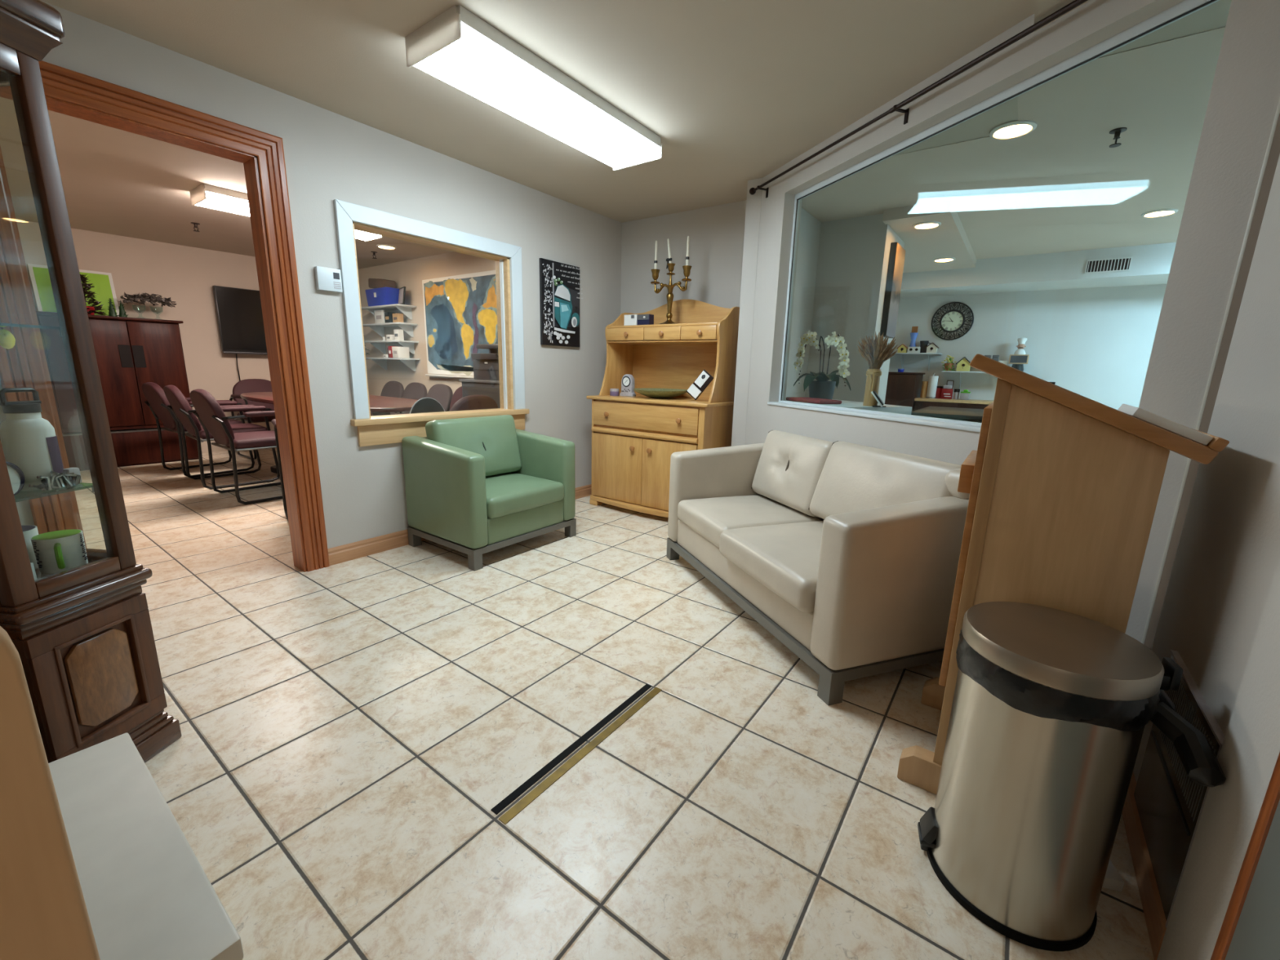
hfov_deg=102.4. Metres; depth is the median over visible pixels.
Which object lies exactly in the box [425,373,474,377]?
ledge
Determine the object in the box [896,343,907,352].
birdhouse
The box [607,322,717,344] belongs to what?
drawers
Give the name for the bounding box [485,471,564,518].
seat cushion
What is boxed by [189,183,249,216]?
fluorescent light
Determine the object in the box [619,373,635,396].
mantel clock
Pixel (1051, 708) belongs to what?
pedal bin
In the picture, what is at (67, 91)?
door frame
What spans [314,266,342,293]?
thermostat
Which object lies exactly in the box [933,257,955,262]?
recessed light
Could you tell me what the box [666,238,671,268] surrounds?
taper candle
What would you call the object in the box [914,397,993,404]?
countertop
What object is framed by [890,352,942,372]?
shelf
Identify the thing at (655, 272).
candle cup
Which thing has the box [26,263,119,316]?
picture
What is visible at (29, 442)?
water bottle
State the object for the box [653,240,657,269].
taper candle
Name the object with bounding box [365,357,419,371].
wall shelf
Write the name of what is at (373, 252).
sprinkler
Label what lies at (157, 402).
chair
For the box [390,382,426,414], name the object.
chair
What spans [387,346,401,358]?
binder
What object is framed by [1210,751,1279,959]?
door
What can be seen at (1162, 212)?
recessed light
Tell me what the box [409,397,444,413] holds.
chair
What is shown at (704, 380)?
telephone
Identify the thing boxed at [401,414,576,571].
armchair
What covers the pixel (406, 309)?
wall shelf
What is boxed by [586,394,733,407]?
countertop
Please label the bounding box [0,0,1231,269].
ceiling
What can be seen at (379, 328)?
wall shelf
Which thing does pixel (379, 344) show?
wall shelf
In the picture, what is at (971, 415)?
reception desk
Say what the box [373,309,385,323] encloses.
box
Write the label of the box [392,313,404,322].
box
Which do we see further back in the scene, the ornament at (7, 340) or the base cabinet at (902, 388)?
the base cabinet at (902, 388)
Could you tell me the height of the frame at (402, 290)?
0.200 m
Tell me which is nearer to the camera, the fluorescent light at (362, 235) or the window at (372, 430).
the window at (372, 430)
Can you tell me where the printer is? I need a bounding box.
[471,343,499,380]
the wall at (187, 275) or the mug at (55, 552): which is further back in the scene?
the wall at (187, 275)
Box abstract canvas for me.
[880,242,906,338]
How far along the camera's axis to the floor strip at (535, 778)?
1.45 m
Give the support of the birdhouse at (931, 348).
on the shelf at (900, 353)
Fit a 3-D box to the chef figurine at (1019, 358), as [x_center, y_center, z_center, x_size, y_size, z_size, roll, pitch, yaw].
[4.091,-1.349,5.551,0.170,0.366,0.137,10,15,35]
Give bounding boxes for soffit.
[899,242,1176,297]
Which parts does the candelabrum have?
arm, stem, arm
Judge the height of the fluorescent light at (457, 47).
0.098 m
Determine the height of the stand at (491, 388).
0.925 m
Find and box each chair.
[142,382,254,477]
[163,385,279,489]
[190,388,282,504]
[229,378,274,460]
[271,410,373,522]
[380,381,404,413]
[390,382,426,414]
[409,397,444,413]
[426,383,453,411]
[449,386,462,410]
[449,395,497,411]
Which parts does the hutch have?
panel, door, drawer, plinth moulding, knob, waist moulding, drawer, knob, drawer, door, knob, panel, knob, drawer, panel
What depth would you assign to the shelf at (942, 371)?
5.84 m
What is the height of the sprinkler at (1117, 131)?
0.066 m
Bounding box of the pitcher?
[920,340,931,352]
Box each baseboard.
[328,484,591,565]
[1121,772,1166,959]
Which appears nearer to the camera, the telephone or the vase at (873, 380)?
the vase at (873, 380)
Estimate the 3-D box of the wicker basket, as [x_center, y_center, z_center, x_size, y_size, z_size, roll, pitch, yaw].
[-3.086,-2.340,6.160,0.365,0.143,0.160,10,15,35]
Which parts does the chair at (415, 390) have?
backrest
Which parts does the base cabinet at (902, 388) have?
door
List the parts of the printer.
scanner lid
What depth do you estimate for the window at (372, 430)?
2.95 m
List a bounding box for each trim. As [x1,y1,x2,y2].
[1143,113,1279,649]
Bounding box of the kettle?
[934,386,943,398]
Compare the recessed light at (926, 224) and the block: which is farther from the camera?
the recessed light at (926, 224)
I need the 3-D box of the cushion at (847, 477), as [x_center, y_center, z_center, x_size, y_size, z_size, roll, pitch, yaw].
[1.019,0.066,2.154,0.251,0.375,0.690,-3,13,-19]
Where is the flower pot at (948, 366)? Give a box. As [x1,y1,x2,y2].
[941,355,956,370]
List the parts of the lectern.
panel, panel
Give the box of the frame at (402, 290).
[398,286,405,304]
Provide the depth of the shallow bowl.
3.71 m
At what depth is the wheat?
2.84 m
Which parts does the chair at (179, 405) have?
backrest, seat rail, sled frame, armrest, seat, sled frame, armrest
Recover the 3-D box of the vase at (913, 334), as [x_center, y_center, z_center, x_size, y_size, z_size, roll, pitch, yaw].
[3.280,-1.682,6.179,0.110,0.310,0.110,10,15,35]
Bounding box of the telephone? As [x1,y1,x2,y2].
[686,368,713,399]
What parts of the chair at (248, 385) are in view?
armrest, sled frame, seat rail, backrest, seat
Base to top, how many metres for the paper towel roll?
0.290 m
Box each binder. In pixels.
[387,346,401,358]
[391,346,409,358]
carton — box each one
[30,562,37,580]
[386,334,394,340]
[393,328,404,340]
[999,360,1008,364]
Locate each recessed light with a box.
[376,244,396,249]
[912,221,941,229]
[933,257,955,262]
[989,120,1037,139]
[1141,208,1178,217]
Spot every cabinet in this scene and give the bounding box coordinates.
[0,0,181,763]
[35,311,198,471]
[884,372,924,411]
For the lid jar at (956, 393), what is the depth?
5.87 m
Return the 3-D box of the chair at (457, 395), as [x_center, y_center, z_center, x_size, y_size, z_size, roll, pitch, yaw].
[-1.984,-0.532,5.264,0.488,0.842,0.638,10,15,35]
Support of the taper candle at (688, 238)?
in the candelabrum
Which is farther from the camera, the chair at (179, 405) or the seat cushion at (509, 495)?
the chair at (179, 405)
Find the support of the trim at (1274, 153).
attached to the wall at (1220, 611)
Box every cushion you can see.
[425,414,521,476]
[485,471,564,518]
[677,494,820,547]
[719,520,823,612]
[751,430,832,518]
[809,440,960,519]
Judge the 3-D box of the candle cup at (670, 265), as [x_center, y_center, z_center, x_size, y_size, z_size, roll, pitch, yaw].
[0.221,-1.502,3.673,0.064,0.072,0.065,10,15,35]
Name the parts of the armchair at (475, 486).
leg, arm, leg, rail, rail, arm, leg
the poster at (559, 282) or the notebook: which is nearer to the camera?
the notebook
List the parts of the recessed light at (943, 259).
bulb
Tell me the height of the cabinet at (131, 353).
1.425 m
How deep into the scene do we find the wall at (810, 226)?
3.53 m
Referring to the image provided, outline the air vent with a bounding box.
[1084,256,1133,273]
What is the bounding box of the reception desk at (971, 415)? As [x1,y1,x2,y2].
[911,406,983,422]
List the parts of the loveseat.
leg, arm, rail, rail, leg, arm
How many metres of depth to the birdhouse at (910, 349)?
6.11 m
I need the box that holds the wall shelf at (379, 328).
[362,322,417,337]
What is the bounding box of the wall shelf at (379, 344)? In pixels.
[364,340,418,354]
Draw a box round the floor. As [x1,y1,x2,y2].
[73,448,1154,959]
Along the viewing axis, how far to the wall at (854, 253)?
4.04 m
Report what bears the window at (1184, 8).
in the wall at (1245, 94)
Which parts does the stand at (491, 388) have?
door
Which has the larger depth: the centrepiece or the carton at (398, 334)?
the carton at (398, 334)
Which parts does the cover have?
edge trim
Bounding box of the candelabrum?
[650,262,692,324]
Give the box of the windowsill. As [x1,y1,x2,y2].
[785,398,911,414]
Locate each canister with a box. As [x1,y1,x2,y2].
[920,381,928,397]
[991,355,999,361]
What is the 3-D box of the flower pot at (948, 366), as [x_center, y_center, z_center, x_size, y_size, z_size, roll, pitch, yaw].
[3.574,-1.351,5.951,0.171,0.183,0.204,10,15,35]
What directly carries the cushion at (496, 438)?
on the armchair at (475, 486)
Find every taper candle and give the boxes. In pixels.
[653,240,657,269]
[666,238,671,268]
[685,235,689,265]
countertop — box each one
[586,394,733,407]
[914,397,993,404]
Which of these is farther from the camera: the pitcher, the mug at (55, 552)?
the pitcher
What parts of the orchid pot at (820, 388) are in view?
stem, stem, pot, stem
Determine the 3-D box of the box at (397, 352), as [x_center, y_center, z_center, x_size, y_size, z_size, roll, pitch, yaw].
[-2.823,-1.505,6.079,0.130,0.128,0.141,10,15,35]
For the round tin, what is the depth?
1.16 m
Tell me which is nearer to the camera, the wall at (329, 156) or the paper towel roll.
the wall at (329, 156)
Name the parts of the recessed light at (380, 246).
bulb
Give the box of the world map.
[422,270,497,375]
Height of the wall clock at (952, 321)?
0.426 m
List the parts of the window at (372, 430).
sill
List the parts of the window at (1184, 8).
sill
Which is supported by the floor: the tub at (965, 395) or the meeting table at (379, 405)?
the meeting table at (379, 405)
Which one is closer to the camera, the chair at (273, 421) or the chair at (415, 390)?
the chair at (273, 421)
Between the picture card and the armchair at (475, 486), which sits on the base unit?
the picture card
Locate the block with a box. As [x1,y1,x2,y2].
[62,467,81,483]
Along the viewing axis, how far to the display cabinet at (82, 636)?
1.21 m
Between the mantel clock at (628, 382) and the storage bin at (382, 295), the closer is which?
the mantel clock at (628, 382)
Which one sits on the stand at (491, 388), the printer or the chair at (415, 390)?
the printer
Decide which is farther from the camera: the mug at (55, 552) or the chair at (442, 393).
the chair at (442, 393)
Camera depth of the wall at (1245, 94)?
1.46 m
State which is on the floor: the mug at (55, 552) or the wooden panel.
the wooden panel
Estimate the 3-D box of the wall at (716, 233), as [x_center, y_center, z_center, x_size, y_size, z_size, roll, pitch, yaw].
[0.356,-0.942,4.155,1.474,2.230,0.115,10,15,35]
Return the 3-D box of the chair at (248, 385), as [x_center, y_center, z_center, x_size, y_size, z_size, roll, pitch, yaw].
[-4.178,-0.703,5.799,0.637,0.842,0.588,10,15,35]
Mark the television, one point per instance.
(239, 315)
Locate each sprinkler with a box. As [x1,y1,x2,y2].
[191,222,199,231]
[370,251,377,258]
[1109,127,1127,147]
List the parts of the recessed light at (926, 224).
bulb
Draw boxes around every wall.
[0,0,622,548]
[16,219,274,453]
[357,251,495,413]
[620,200,746,314]
[731,177,821,446]
[744,0,1279,642]
[804,213,904,404]
[888,284,1166,409]
[1133,154,1279,959]
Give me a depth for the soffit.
4.99 m
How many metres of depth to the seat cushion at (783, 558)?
2.02 m
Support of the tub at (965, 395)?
on the base unit
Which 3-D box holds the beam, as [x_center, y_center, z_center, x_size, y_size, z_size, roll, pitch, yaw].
[0.451,-1.176,0.137,0.512,0.058,3.520,10,15,35]
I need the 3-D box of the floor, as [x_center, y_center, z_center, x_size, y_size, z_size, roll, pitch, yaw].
[-0.028,0.197,4.362,11.400,0.100,11.200,10,15,35]
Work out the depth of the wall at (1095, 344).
5.46 m
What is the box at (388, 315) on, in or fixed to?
on the wall shelf at (379, 328)
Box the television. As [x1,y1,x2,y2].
[212,285,267,381]
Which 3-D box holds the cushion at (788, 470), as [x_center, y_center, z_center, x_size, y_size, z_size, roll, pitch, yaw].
[0.823,-0.046,2.705,0.239,0.376,0.550,-3,13,-19]
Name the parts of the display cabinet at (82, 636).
door rail, rail, cove moulding, cornice, waist moulding, rail, panel frame, door rail, raised panel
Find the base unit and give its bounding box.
[913,397,993,411]
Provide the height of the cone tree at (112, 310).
0.177 m
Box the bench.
[48,733,244,959]
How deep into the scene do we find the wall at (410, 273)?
6.14 m
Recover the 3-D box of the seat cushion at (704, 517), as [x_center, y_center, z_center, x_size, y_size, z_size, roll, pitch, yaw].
[0.548,0.207,2.664,0.556,0.144,0.546,-3,13,-19]
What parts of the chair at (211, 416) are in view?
backrest, sled frame, armrest, seat rail, seat, sled frame, armrest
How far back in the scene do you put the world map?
5.59 m
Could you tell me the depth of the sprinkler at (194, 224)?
4.58 m
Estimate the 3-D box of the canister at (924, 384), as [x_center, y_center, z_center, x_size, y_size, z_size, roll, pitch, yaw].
[3.350,-1.067,6.072,0.065,0.192,0.066,10,15,35]
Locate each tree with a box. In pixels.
[80,274,106,315]
[106,297,118,316]
[118,300,128,317]
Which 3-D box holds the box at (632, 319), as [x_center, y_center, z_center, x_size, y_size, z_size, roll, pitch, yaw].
[-0.057,-1.208,3.913,0.118,0.086,0.062,10,15,35]
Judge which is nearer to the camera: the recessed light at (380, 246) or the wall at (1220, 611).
the wall at (1220, 611)
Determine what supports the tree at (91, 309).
on the cabinet at (131, 353)
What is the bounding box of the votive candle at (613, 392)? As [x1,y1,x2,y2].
[609,388,619,395]
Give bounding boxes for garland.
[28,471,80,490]
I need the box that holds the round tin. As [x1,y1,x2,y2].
[5,461,25,496]
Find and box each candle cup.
[650,268,660,284]
[666,262,675,275]
[681,265,692,281]
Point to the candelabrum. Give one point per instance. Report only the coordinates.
(686, 268)
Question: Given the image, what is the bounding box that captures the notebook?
[1117,404,1213,444]
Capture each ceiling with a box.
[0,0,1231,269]
[882,200,976,273]
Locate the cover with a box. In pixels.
[1133,649,1225,928]
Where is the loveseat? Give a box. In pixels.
[666,430,969,706]
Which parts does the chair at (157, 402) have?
backrest, seat rail, sled frame, seat, sled frame, armrest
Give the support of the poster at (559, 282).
attached to the wall at (329, 156)
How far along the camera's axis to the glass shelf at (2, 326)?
1.19 m
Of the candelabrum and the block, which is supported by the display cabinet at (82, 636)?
the block
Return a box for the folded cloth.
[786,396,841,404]
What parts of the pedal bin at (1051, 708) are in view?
lid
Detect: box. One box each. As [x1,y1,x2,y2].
[373,309,385,323]
[624,314,637,325]
[636,314,653,324]
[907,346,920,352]
[940,385,953,399]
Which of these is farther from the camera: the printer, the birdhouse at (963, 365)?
the birdhouse at (963, 365)
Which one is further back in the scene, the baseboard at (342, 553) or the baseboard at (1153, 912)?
the baseboard at (342, 553)
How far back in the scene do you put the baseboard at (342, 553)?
2.92 m
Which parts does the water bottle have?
loop lid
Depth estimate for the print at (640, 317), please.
3.82 m
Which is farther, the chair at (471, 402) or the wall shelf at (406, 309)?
the wall shelf at (406, 309)
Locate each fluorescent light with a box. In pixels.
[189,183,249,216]
[354,229,382,241]
[404,4,662,170]
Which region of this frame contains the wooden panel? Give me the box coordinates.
[0,626,100,959]
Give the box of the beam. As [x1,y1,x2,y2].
[1034,0,1089,31]
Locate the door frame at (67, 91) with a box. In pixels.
[0,60,329,572]
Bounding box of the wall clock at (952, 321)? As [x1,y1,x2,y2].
[931,302,973,340]
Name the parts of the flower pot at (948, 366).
pot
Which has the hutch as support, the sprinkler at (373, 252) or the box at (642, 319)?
the box at (642, 319)
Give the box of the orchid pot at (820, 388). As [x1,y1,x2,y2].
[793,330,850,399]
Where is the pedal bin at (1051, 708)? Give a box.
[917,601,1226,951]
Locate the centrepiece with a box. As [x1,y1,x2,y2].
[119,292,176,313]
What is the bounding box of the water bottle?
[0,387,63,490]
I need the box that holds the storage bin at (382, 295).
[364,286,399,306]
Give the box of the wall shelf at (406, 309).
[360,303,416,319]
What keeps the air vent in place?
attached to the soffit
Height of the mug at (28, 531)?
0.101 m
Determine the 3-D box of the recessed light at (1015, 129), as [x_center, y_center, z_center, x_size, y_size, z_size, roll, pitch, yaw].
[1.782,-1.671,2.463,0.188,0.012,0.188,10,15,35]
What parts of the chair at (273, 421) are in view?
armrest, sled frame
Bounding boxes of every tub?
[960,389,970,399]
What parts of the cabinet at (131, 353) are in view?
door, latch plate, plinth drawer, latch plate, door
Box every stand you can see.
[458,378,500,408]
[871,391,886,407]
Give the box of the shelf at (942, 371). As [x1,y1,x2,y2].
[942,370,1030,389]
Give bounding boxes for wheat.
[857,331,897,368]
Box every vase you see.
[862,368,881,406]
[906,326,918,352]
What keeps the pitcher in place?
on the shelf at (900, 353)
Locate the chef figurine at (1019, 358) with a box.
[1008,337,1029,371]
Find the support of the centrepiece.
on the cabinet at (131, 353)
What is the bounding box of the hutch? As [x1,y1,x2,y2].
[586,299,739,517]
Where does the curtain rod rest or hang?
attached to the wall at (1245, 94)
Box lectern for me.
[897,354,1229,795]
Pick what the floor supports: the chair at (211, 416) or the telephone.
the chair at (211, 416)
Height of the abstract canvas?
0.690 m
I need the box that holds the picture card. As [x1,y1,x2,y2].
[946,380,954,388]
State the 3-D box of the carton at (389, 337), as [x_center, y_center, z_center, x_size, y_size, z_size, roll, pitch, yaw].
[-2.986,-1.705,6.174,0.100,0.070,0.061,10,15,35]
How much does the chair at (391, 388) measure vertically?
0.842 m
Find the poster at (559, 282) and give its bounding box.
[539,257,582,346]
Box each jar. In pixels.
[952,388,959,399]
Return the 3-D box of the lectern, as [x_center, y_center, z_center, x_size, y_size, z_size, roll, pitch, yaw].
[1.020,0.259,1.331,0.438,1.118,0.486,10,15,35]
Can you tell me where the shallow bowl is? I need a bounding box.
[632,387,687,398]
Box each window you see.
[333,199,529,446]
[767,0,1219,432]
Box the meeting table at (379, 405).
[240,391,417,473]
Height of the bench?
0.350 m
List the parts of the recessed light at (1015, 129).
bulb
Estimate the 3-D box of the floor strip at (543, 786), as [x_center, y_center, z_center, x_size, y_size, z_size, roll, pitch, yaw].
[-0.133,0.765,1.497,0.025,0.002,0.668,10,15,35]
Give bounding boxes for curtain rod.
[749,0,1088,198]
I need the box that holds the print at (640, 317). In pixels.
[637,314,648,319]
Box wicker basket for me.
[368,278,395,288]
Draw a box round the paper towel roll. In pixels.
[924,373,938,398]
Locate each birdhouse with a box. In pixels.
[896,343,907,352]
[925,342,938,352]
[955,356,970,371]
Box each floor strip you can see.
[490,684,651,814]
[498,686,662,824]
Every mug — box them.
[21,524,38,568]
[30,528,88,573]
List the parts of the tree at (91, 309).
pot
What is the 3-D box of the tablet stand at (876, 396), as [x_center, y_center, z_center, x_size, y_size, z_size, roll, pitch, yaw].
[1.334,-0.453,2.877,0.084,0.087,0.140,7,14,24]
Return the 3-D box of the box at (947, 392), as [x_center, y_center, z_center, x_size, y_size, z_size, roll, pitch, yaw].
[3.536,-1.012,5.929,0.110,0.155,0.062,10,15,35]
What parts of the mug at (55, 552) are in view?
handle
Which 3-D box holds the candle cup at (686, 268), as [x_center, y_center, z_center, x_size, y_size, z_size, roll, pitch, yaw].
[0.328,-1.444,3.604,0.071,0.096,0.072,10,15,35]
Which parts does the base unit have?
drawer, drawer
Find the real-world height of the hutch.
1.580 m
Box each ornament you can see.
[0,328,15,349]
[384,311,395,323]
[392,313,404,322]
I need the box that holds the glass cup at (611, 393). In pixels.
[609,391,619,395]
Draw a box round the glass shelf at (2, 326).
[0,323,60,329]
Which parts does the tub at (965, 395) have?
lid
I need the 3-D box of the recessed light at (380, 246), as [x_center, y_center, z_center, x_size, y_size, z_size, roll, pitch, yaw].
[-2.616,-2.403,5.315,0.188,0.012,0.188,10,15,35]
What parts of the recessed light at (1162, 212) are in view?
bulb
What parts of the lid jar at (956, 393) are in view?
lid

